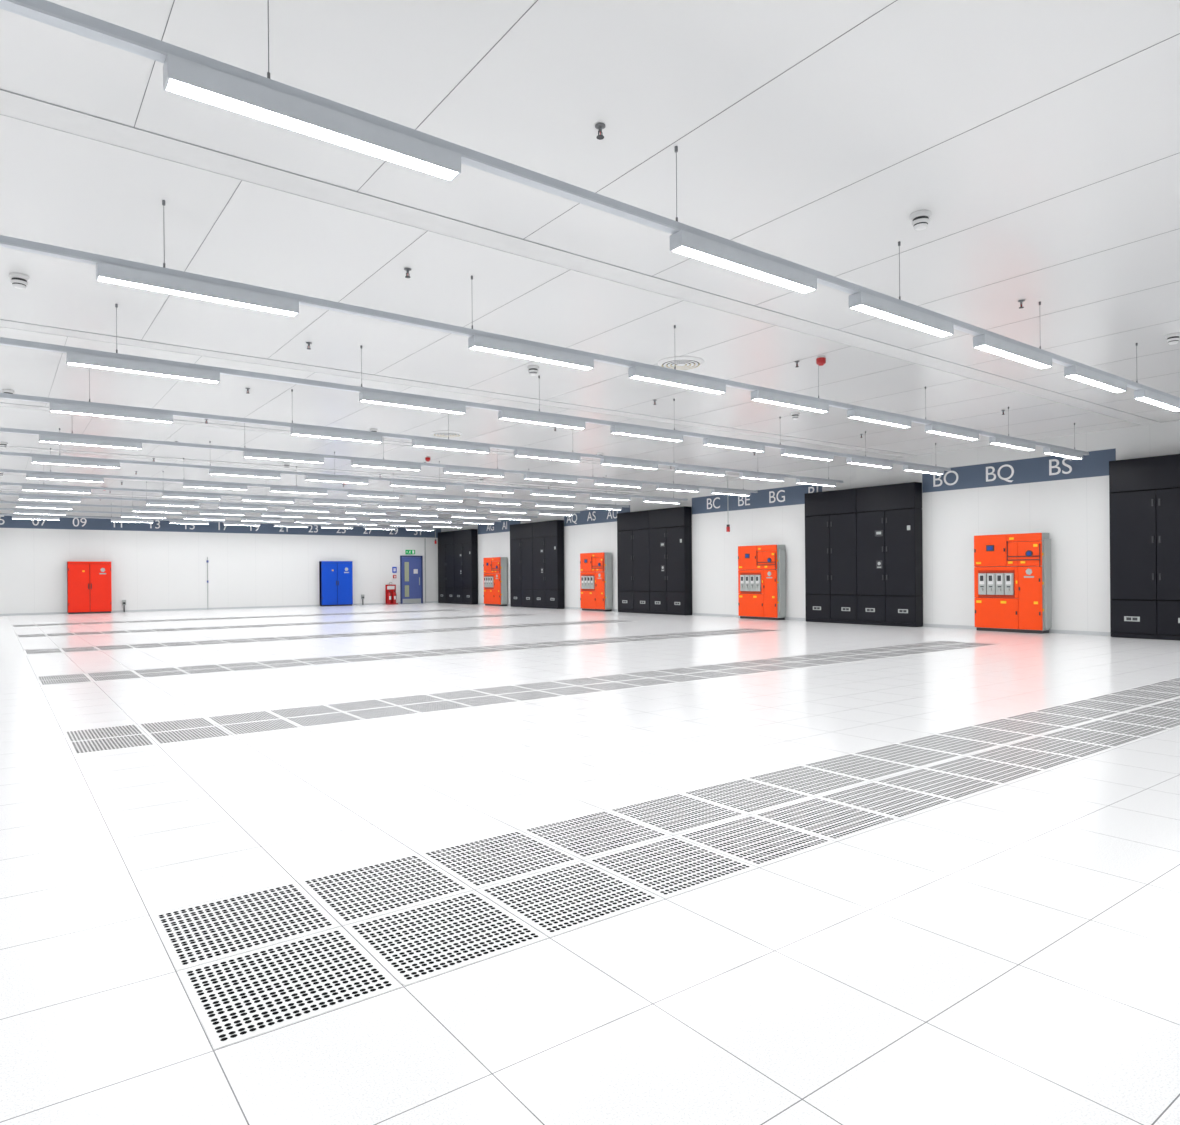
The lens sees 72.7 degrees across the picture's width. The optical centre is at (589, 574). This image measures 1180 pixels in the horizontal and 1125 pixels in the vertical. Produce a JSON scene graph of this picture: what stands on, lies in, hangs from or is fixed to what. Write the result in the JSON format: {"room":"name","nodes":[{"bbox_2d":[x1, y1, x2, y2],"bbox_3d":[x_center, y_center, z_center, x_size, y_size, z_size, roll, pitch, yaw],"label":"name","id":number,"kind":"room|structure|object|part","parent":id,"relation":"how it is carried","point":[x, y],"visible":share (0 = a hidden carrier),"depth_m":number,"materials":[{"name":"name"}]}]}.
{"room":"server room","nodes":[
{"label":"server room","id":0,"kind":"room"},
{"bbox_2d":[0,503,440,613],"bbox_3d":[-20.439,-0.636,33.296,31.200,4.420,0.200,0,0,-37],"label":"wall","id":1,"kind":"structure","parent":0,"point":[150,570],"depth_m":35.41,"materials":[{"name":"white paint"}]},
{"bbox_2d":[206,557,208,605],"bbox_3d":[-17.027,0.370,35.674,0.080,2.350,0.040,0,0,-37],"label":"cable conduit","id":2,"kind":"object","parent":1,"relation":"attached to","point":[207,560],"visible":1,"depth_m":35.66,"materials":[{"name":"grey metal"}]},
{"bbox_2d":[0,601,437,615],"bbox_3d":[-20.285,1.532,33.264,30.980,0.080,0.015,0,0,-37],"label":"baseboard","id":3,"kind":"structure","parent":1,"relation":"attached to","point":[47,613],"depth_m":35.47,"materials":[{"name":"grey plastic"}]},
{"bbox_2d":[0,513,440,537],"bbox_3d":[-20.315,-2.147,33.271,30.990,0.560,0.006,0,0,-37],"label":"trim band","id":4,"kind":"object","parent":1,"relation":"attached to","point":[63,523],"visible":0.67,"depth_m":35.52,"materials":[{"name":"blue paint"}]},
{"bbox_2d":[0,516,420,534],"bbox_3d":[-17.140,-2.196,35.639,20.755,0.364,0.004,0,0,-37],"label":"lettering","id":5,"kind":"object","parent":4,"relation":"attached to","point":[0,516],"visible":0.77,"depth_m":35.33},
{"bbox_2d":[392,567,396,572],"bbox_3d":[-9.999,-0.265,40.964,0.220,0.300,0.034,0,0,-37],"label":"notice","id":6,"kind":"object","parent":1,"relation":"attached to","point":[394,569],"visible":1,"depth_m":40.95,"materials":[{"name":"blue plastic"}]},
{"bbox_2d":[405,550,414,553],"bbox_3d":[-9.303,-1.191,41.475,0.520,0.220,0.053,0,0,-37],"label":"emergency exit sign","id":7,"kind":"object","parent":1,"relation":"attached to","point":[406,551],"visible":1,"depth_m":41.44,"materials":[{"name":"green plastic"}]},
{"bbox_2d":[400,556,422,603],"bbox_3d":[-9.243,0.239,41.494,1.220,2.480,0.080,0,0,-37],"label":"frame","id":8,"kind":"object","parent":1,"relation":"attached to","point":[400,556],"visible":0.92,"depth_m":41.31,"materials":[{"name":"metal"}]},
{"bbox_2d":[402,557,421,603],"bbox_3d":[-9.233,0.269,41.482,1.080,2.400,0.090,0,0,-37],"label":"leaf","id":9,"kind":"object","parent":1,"relation":"attached to","point":[411,566],"visible":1,"depth_m":41.47,"materials":[{"name":"blue paint"}]},
{"bbox_2d":[425,538,425,602],"bbox_3d":[-8.630,-0.227,41.971,0.040,3.400,0.030,0,0,-37],"label":"cable conduit","id":10,"kind":"object","parent":1,"relation":"attached to","point":[425,538],"visible":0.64,"depth_m":41.96,"materials":[{"name":"grey metal"}]},
{"bbox_2d":[0,0,1179,517],"bbox_3d":[-7.433,-3.028,16.066,31.400,0.158,43.400,0,0,-37],"label":"ceiling","id":11,"kind":"structure","parent":0,"point":[1039,139],"depth_m":6.84,"materials":[{"name":"paint"}]},
{"bbox_2d":[0,442,7,447],"bbox_3d":[-12.879,-2.847,17.584,0.162,0.121,0.162,0,0,-37],"label":"smoke detector","id":12,"kind":"object","parent":11,"relation":"attached to","point":[2,444],"visible":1,"depth_m":17.54,"materials":[{"name":"white paint"}]},
{"bbox_2d":[2,389,14,393],"bbox_3d":[-9.271,-2.877,12.765,0.162,0.121,0.162,0,0,-37],"label":"smoke detector","id":13,"kind":"object","parent":11,"relation":"attached to","point":[4,390],"visible":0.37,"depth_m":12.71,"materials":[{"name":"white paint"}]},
{"bbox_2d":[9,273,28,288],"bbox_3d":[-5.663,-2.908,7.947,0.162,0.121,0.162,0,0,-37],"label":"smoke detector","id":14,"kind":"object","parent":11,"relation":"attached to","point":[19,281],"visible":1,"depth_m":7.90,"materials":[{"name":"white paint"}]},
{"bbox_2d":[0,500,440,530],"bbox_3d":[-19.547,-2.494,31.791,29.850,0.720,0.124,0,0,-37],"label":"lights","id":15,"kind":"object","parent":11,"relation":"hanging from","point":[14,516],"visible":0.92,"depth_m":34.27,"materials":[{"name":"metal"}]},
{"bbox_3d":[-19.545,-2.277,31.791,29.850,0.063,0.072,0,0,-37],"label":"rail","id":16,"kind":"part","parent":15,"relation":"part of","materials":[{"name":"metal"}]},
{"bbox_2d":[0,493,468,527],"bbox_3d":[-17.748,-2.509,29.389,29.850,0.720,0.124,0,0,-37],"label":"lights","id":17,"kind":"object","parent":11,"relation":"hanging from","point":[16,510],"visible":0.88,"depth_m":31.81,"materials":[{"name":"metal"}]},
{"bbox_3d":[-17.747,-2.293,29.389,29.850,0.063,0.072,0,0,-37],"label":"rail","id":18,"kind":"part","parent":17,"relation":"part of","materials":[{"name":"metal"}]},
{"bbox_2d":[0,501,500,523],"bbox_3d":[-15.950,-2.525,26.988,29.850,0.720,0.124,0,0,-37],"label":"lights","id":19,"kind":"object","parent":11,"relation":"hanging from","point":[33,504],"visible":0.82,"depth_m":29.29,"materials":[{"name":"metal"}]},
{"bbox_2d":[0,481,537,519],"bbox_3d":[-14.152,-2.540,24.586,29.850,0.720,0.124,0,0,-37],"label":"lights","id":20,"kind":"object","parent":11,"relation":"hanging from","point":[41,497],"visible":0.9,"depth_m":26.75,"materials":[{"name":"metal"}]},
{"bbox_3d":[-14.151,-2.323,24.586,29.850,0.063,0.072,0,0,-37],"label":"rail","id":21,"kind":"part","parent":20,"relation":"part of","materials":[{"name":"metal"}]},
{"bbox_2d":[0,464,579,515],"bbox_3d":[-12.354,-2.555,22.185,29.850,0.720,0.124,0,0,-37],"label":"lights","id":22,"kind":"object","parent":11,"relation":"hanging from","point":[25,486],"visible":0.91,"depth_m":24.28,"materials":[{"name":"metal"}]},
{"bbox_3d":[-12.353,-2.339,22.185,29.850,0.063,0.072,0,0,-37],"label":"rail","id":23,"kind":"part","parent":22,"relation":"part of","materials":[{"name":"metal"}]},
{"bbox_2d":[0,448,628,509],"bbox_3d":[-10.556,-2.570,19.783,29.850,0.720,0.124,0,0,-37],"label":"lights","id":24,"kind":"object","parent":11,"relation":"hanging from","point":[46,475],"visible":0.98,"depth_m":21.73,"materials":[{"name":"metal"}]},
{"bbox_3d":[-10.555,-2.354,19.783,29.850,0.063,0.072,0,0,-37],"label":"rail","id":25,"kind":"part","parent":24,"relation":"part of","materials":[{"name":"metal"}]},
{"bbox_2d":[0,428,687,503],"bbox_3d":[-8.758,-2.586,17.382,29.850,0.720,0.124,0,0,-37],"label":"lights","id":26,"kind":"object","parent":11,"relation":"hanging from","point":[36,458],"visible":0.98,"depth_m":19.15,"materials":[{"name":"metal"}]},
{"bbox_3d":[-8.757,-2.369,17.382,29.850,0.063,0.072,0,0,-37],"label":"rail","id":27,"kind":"part","parent":26,"relation":"part of","materials":[{"name":"metal"}]},
{"bbox_2d":[0,423,757,495],"bbox_3d":[-6.960,-2.601,14.981,29.850,0.720,0.124,0,0,-37],"label":"lights","id":28,"kind":"object","parent":11,"relation":"hanging from","point":[44,436],"visible":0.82,"depth_m":16.53,"materials":[{"name":"metal"}]},
{"bbox_2d":[404,268,410,277],"bbox_3d":[-1.789,-2.961,7.861,0.072,0.080,0.070,0,0,-37],"label":"sprinkler","id":29,"kind":"object","parent":11,"relation":"attached to","point":[407,270],"visible":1,"depth_m":7.85,"materials":[{"name":"metal"}]},
{"bbox_2d":[0,368,843,486],"bbox_3d":[-5.162,-2.616,12.579,29.850,0.720,0.124,0,0,-37],"label":"lights","id":30,"kind":"object","parent":11,"relation":"hanging from","point":[89,408],"visible":0.86,"depth_m":13.74,"materials":[{"name":"metal"}]},
{"bbox_2d":[431,431,462,436],"bbox_3d":[-3.022,-2.974,16.932,0.660,0.034,0.660,0,0,-37],"label":"air diffuser","id":31,"kind":"object","parent":11,"relation":"attached to","point":[437,433],"depth_m":16.85,"materials":[{"name":"white metal"}]},
{"bbox_2d":[0,304,950,474],"bbox_3d":[-3.364,-2.631,10.178,29.850,0.720,0.124,0,0,-37],"label":"lights","id":32,"kind":"object","parent":11,"relation":"hanging from","point":[75,356],"visible":1,"depth_m":10.93,"materials":[{"name":"metal"}]},
{"bbox_2d":[528,365,538,375],"bbox_3d":[-0.820,-2.949,11.573,0.162,0.121,0.162,0,0,-37],"label":"smoke detector","id":33,"kind":"object","parent":11,"relation":"attached to","point":[533,369],"visible":1,"depth_m":11.52,"materials":[{"name":"white paint"}]},
{"bbox_2d":[0,200,1088,459],"bbox_3d":[-1.566,-2.647,7.776,29.850,0.720,0.124,0,0,-37],"label":"lights","id":34,"kind":"object","parent":11,"relation":"hanging from","point":[112,270],"visible":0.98,"depth_m":8.11,"materials":[{"name":"metal"}]},
{"bbox_2d":[0,0,1179,411],"bbox_3d":[0.232,-2.662,5.375,29.850,0.720,0.124,0,0,-37],"label":"lights","id":35,"kind":"object","parent":11,"relation":"hanging from","point":[186,73],"visible":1,"depth_m":4.50,"materials":[{"name":"metal"}]},
{"bbox_2d":[595,123,604,139],"bbox_3d":[0.069,-2.977,5.380,0.072,0.080,0.070,0,0,-37],"label":"sprinkler","id":36,"kind":"object","parent":11,"relation":"attached to","point":[600,126],"visible":1,"depth_m":5.37,"materials":[{"name":"metal"}]},
{"bbox_2d":[658,356,703,369],"bbox_3d":[1.294,-3.011,11.419,0.660,0.034,0.660,0,0,-37],"label":"air diffuser","id":37,"kind":"object","parent":11,"relation":"attached to","point":[681,362],"depth_m":11.32,"materials":[{"name":"white metal"}]},
{"bbox_2d":[726,475,729,531],"bbox_3d":[4.201,-2.184,24.397,0.080,1.736,0.080,0,0,-37],"label":"beacon","id":38,"kind":"object","parent":11,"relation":"hanging from","point":[728,525],"visible":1,"depth_m":24.39,"materials":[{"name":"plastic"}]},
{"bbox_2d":[791,412,799,419],"bbox_3d":[3.863,-2.989,15.079,0.162,0.121,0.162,0,0,-37],"label":"smoke detector","id":39,"kind":"object","parent":11,"relation":"attached to","point":[795,415],"visible":1,"depth_m":15.03,"materials":[{"name":"white paint"}]},
{"bbox_2d":[816,356,825,365],"bbox_3d":[3.224,-2.982,11.177,0.130,0.125,0.130,0,0,-37],"label":"fire alarm sounder","id":40,"kind":"object","parent":11,"relation":"attached to","point":[821,360],"visible":1,"depth_m":11.13,"materials":[{"name":"red plastic"}]},
{"bbox_2d":[910,210,930,230],"bbox_3d":[2.788,-2.980,6.754,0.162,0.121,0.162,0,0,-37],"label":"smoke detector","id":41,"kind":"object","parent":11,"relation":"attached to","point":[920,219],"visible":1,"depth_m":6.71,"materials":[{"name":"white paint"}]},
{"bbox_2d":[1018,300,1024,308],"bbox_3d":[4.808,-3.018,8.928,0.072,0.080,0.070,0,0,-37],"label":"sprinkler","id":42,"kind":"object","parent":11,"relation":"attached to","point":[1020,301],"visible":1,"depth_m":8.92,"materials":[{"name":"metal"}]},
{"bbox_2d":[1165,333,1179,344],"bbox_3d":[7.471,-3.020,10.260,0.162,0.121,0.162,0,0,-37],"label":"smoke detector","id":43,"kind":"object","parent":11,"relation":"attached to","point":[1173,338],"visible":1,"depth_m":10.22,"materials":[{"name":"white paint"}]},
{"bbox_2d":[0,603,1179,1124],"bbox_3d":[-7.394,1.538,16.066,31.400,0.150,43.400,0,0,-37],"label":"floor","id":44,"kind":"structure","parent":0,"point":[1009,954],"depth_m":3.60,"materials":[{"name":"tile"}]},
{"bbox_2d":[67,561,111,613],"bbox_3d":[-20.527,0.512,32.858,1.520,2.125,0.345,0,0,-37],"label":"tall cabinet","id":45,"kind":"object","parent":44,"relation":"on","point":[89,590],"visible":1,"depth_m":32.71,"materials":[{"name":"red metal"}]},
{"bbox_2d":[12,609,458,626],"bbox_3d":[-11.489,1.496,28.741,14.992,0.002,1.192,0,0,-37],"label":"floor vent","id":46,"kind":"object","parent":44,"relation":"in","point":[449,609],"visible":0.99,"depth_m":27.71,"materials":[{"name":"metal"}]},
{"bbox_2d":[17,614,530,637],"bbox_3d":[-8.192,1.468,24.339,14.992,0.002,1.192,0,0,-37],"label":"floor vent","id":47,"kind":"object","parent":44,"relation":"in","point":[480,616],"visible":1,"depth_m":23.10,"materials":[{"name":"metal"}]},
{"bbox_2d":[24,620,634,653],"bbox_3d":[-4.926,1.441,19.976,14.992,0.002,1.192,0,0,-37],"label":"floor vent","id":48,"kind":"object","parent":44,"relation":"in","point":[209,642],"visible":1,"depth_m":18.47,"materials":[{"name":"metal"}]},
{"bbox_2d":[319,561,352,605],"bbox_3d":[-12.346,0.417,38.984,1.520,2.175,0.345,0,0,-37],"label":"tall cabinet","id":49,"kind":"object","parent":44,"relation":"on","point":[335,577],"visible":1,"depth_m":38.84,"materials":[{"name":"blue metal"}]},
{"bbox_2d":[385,585,397,604],"bbox_3d":[-10.030,0.985,40.518,0.540,1.000,0.300,0,0,-37],"label":"stand","id":50,"kind":"object","parent":44,"relation":"on","point":[390,590],"visible":0.99,"depth_m":40.49,"materials":[{"name":"red plastic"}]},
{"bbox_2d":[37,628,782,684],"bbox_3d":[-1.630,1.413,15.573,14.992,0.002,1.192,0,0,-37],"label":"floor vent","id":51,"kind":"object","parent":44,"relation":"in","point":[172,671],"visible":1,"depth_m":13.73,"materials":[{"name":"metal"}]},
{"bbox_2d":[438,529,477,604],"bbox_3d":[-6.763,-0.393,40.724,0.360,3.700,3.700,0,0,-37],"label":"cabinet","id":52,"kind":"object","parent":44,"relation":"on","point":[457,550],"visible":1,"depth_m":40.26,"materials":[{"name":"black metal"}]},
{"bbox_2d":[483,557,507,605],"bbox_3d":[-4.455,0.308,37.563,0.470,2.260,1.580,0,0,-37],"label":"tall cabinet","id":53,"kind":"object","parent":44,"relation":"on","point":[495,568],"visible":1,"depth_m":37.20,"materials":[{"name":"orange metal"}]},
{"bbox_2d":[63,641,998,753],"bbox_3d":[1.517,1.386,11.371,14.992,0.002,1.192,0,0,-37],"label":"floor vent","id":54,"kind":"object","parent":44,"relation":"in","point":[164,732],"visible":1,"depth_m":8.92,"materials":[{"name":"metal"}]},
{"bbox_2d":[510,520,564,608],"bbox_3d":[-2.357,-0.430,34.841,0.360,3.700,3.800,0,0,-37],"label":"cabinet","id":55,"kind":"object","parent":44,"relation":"on","point":[536,548],"visible":1,"depth_m":34.48,"materials":[{"name":"black metal"}]},
{"bbox_2d":[580,552,611,610],"bbox_3d":[0.219,0.268,31.319,0.470,2.260,1.580,0,0,-37],"label":"tall cabinet","id":56,"kind":"object","parent":44,"relation":"on","point":[595,568],"visible":1,"depth_m":31.01,"materials":[{"name":"orange metal"}]},
{"bbox_2d":[617,506,691,614],"bbox_3d":[2.243,-0.469,28.697,0.360,3.700,3.650,0,0,-37],"label":"cabinet","id":57,"kind":"object","parent":44,"relation":"on","point":[654,547],"visible":1,"depth_m":28.32,"materials":[{"name":"black metal"}]},
{"bbox_2d":[151,677,1179,1048],"bbox_3d":[4.529,1.360,7.348,14.992,0.002,1.192,0,0,-37],"label":"floor vent","id":58,"kind":"object","parent":44,"relation":"in","point":[243,996],"visible":1,"depth_m":3.78,"materials":[{"name":"metal"}]},
{"bbox_2d":[738,545,785,619],"bbox_3d":[5.254,0.225,24.595,0.470,2.260,1.580,0,0,-37],"label":"tall cabinet","id":59,"kind":"object","parent":44,"relation":"on","point":[761,568],"visible":1,"depth_m":24.34,"materials":[{"name":"orange metal"}]},
{"bbox_2d":[805,482,922,626],"bbox_3d":[7.367,-0.513,21.853,0.360,3.700,3.450,0,0,-37],"label":"cabinet","id":60,"kind":"object","parent":44,"relation":"on","point":[864,548],"visible":1,"depth_m":21.53,"materials":[{"name":"black metal"}]},
{"bbox_2d":[974,533,1051,633],"bbox_3d":[9.767,0.187,18.567,0.470,2.260,1.580,0,0,-37],"label":"tall cabinet","id":61,"kind":"object","parent":44,"relation":"on","point":[1012,572],"visible":1,"depth_m":18.37,"materials":[{"name":"orange metal"}]},
{"bbox_2d":[1109,454,1179,640],"bbox_3d":[12.063,-0.553,15.581,0.360,3.700,3.380,0,0,-37],"label":"cabinet","id":62,"kind":"object","parent":44,"relation":"on","point":[1144,493],"visible":1,"depth_m":16.31,"materials":[{"name":"black metal"}]},
{"bbox_2d":[441,420,1179,631],"bbox_3d":[5.073,-0.853,25.416,0.200,4.420,43.400,0,0,-37],"label":"wall","id":63,"kind":"structure","parent":0,"point":[1074,513],"depth_m":20.03,"materials":[{"name":"white paint"}]},
{"bbox_2d":[478,603,1110,635],"bbox_3d":[5.006,1.317,25.352,0.015,0.080,43.000,0,0,-37],"label":"baseboard","id":64,"kind":"structure","parent":63,"relation":"attached to","point":[700,614],"depth_m":20.05,"materials":[{"name":"grey plastic"}]},
{"bbox_2d":[478,448,1115,533],"bbox_3d":[6.177,-2.373,23.753,0.006,0.560,39.000,0,0,-37],"label":"trim band","id":65,"kind":"object","parent":63,"relation":"attached to","point":[1095,464],"visible":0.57,"depth_m":19.94,"materials":[{"name":"blue paint"}]},
{"bbox_2d":[487,458,1071,530],"bbox_3d":[6.048,-2.359,23.913,0.004,0.432,36.836,0,0,-37],"label":"letters","id":66,"kind":"object","parent":65,"relation":"attached to","point":[1064,459],"visible":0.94,"depth_m":20.05}
]}

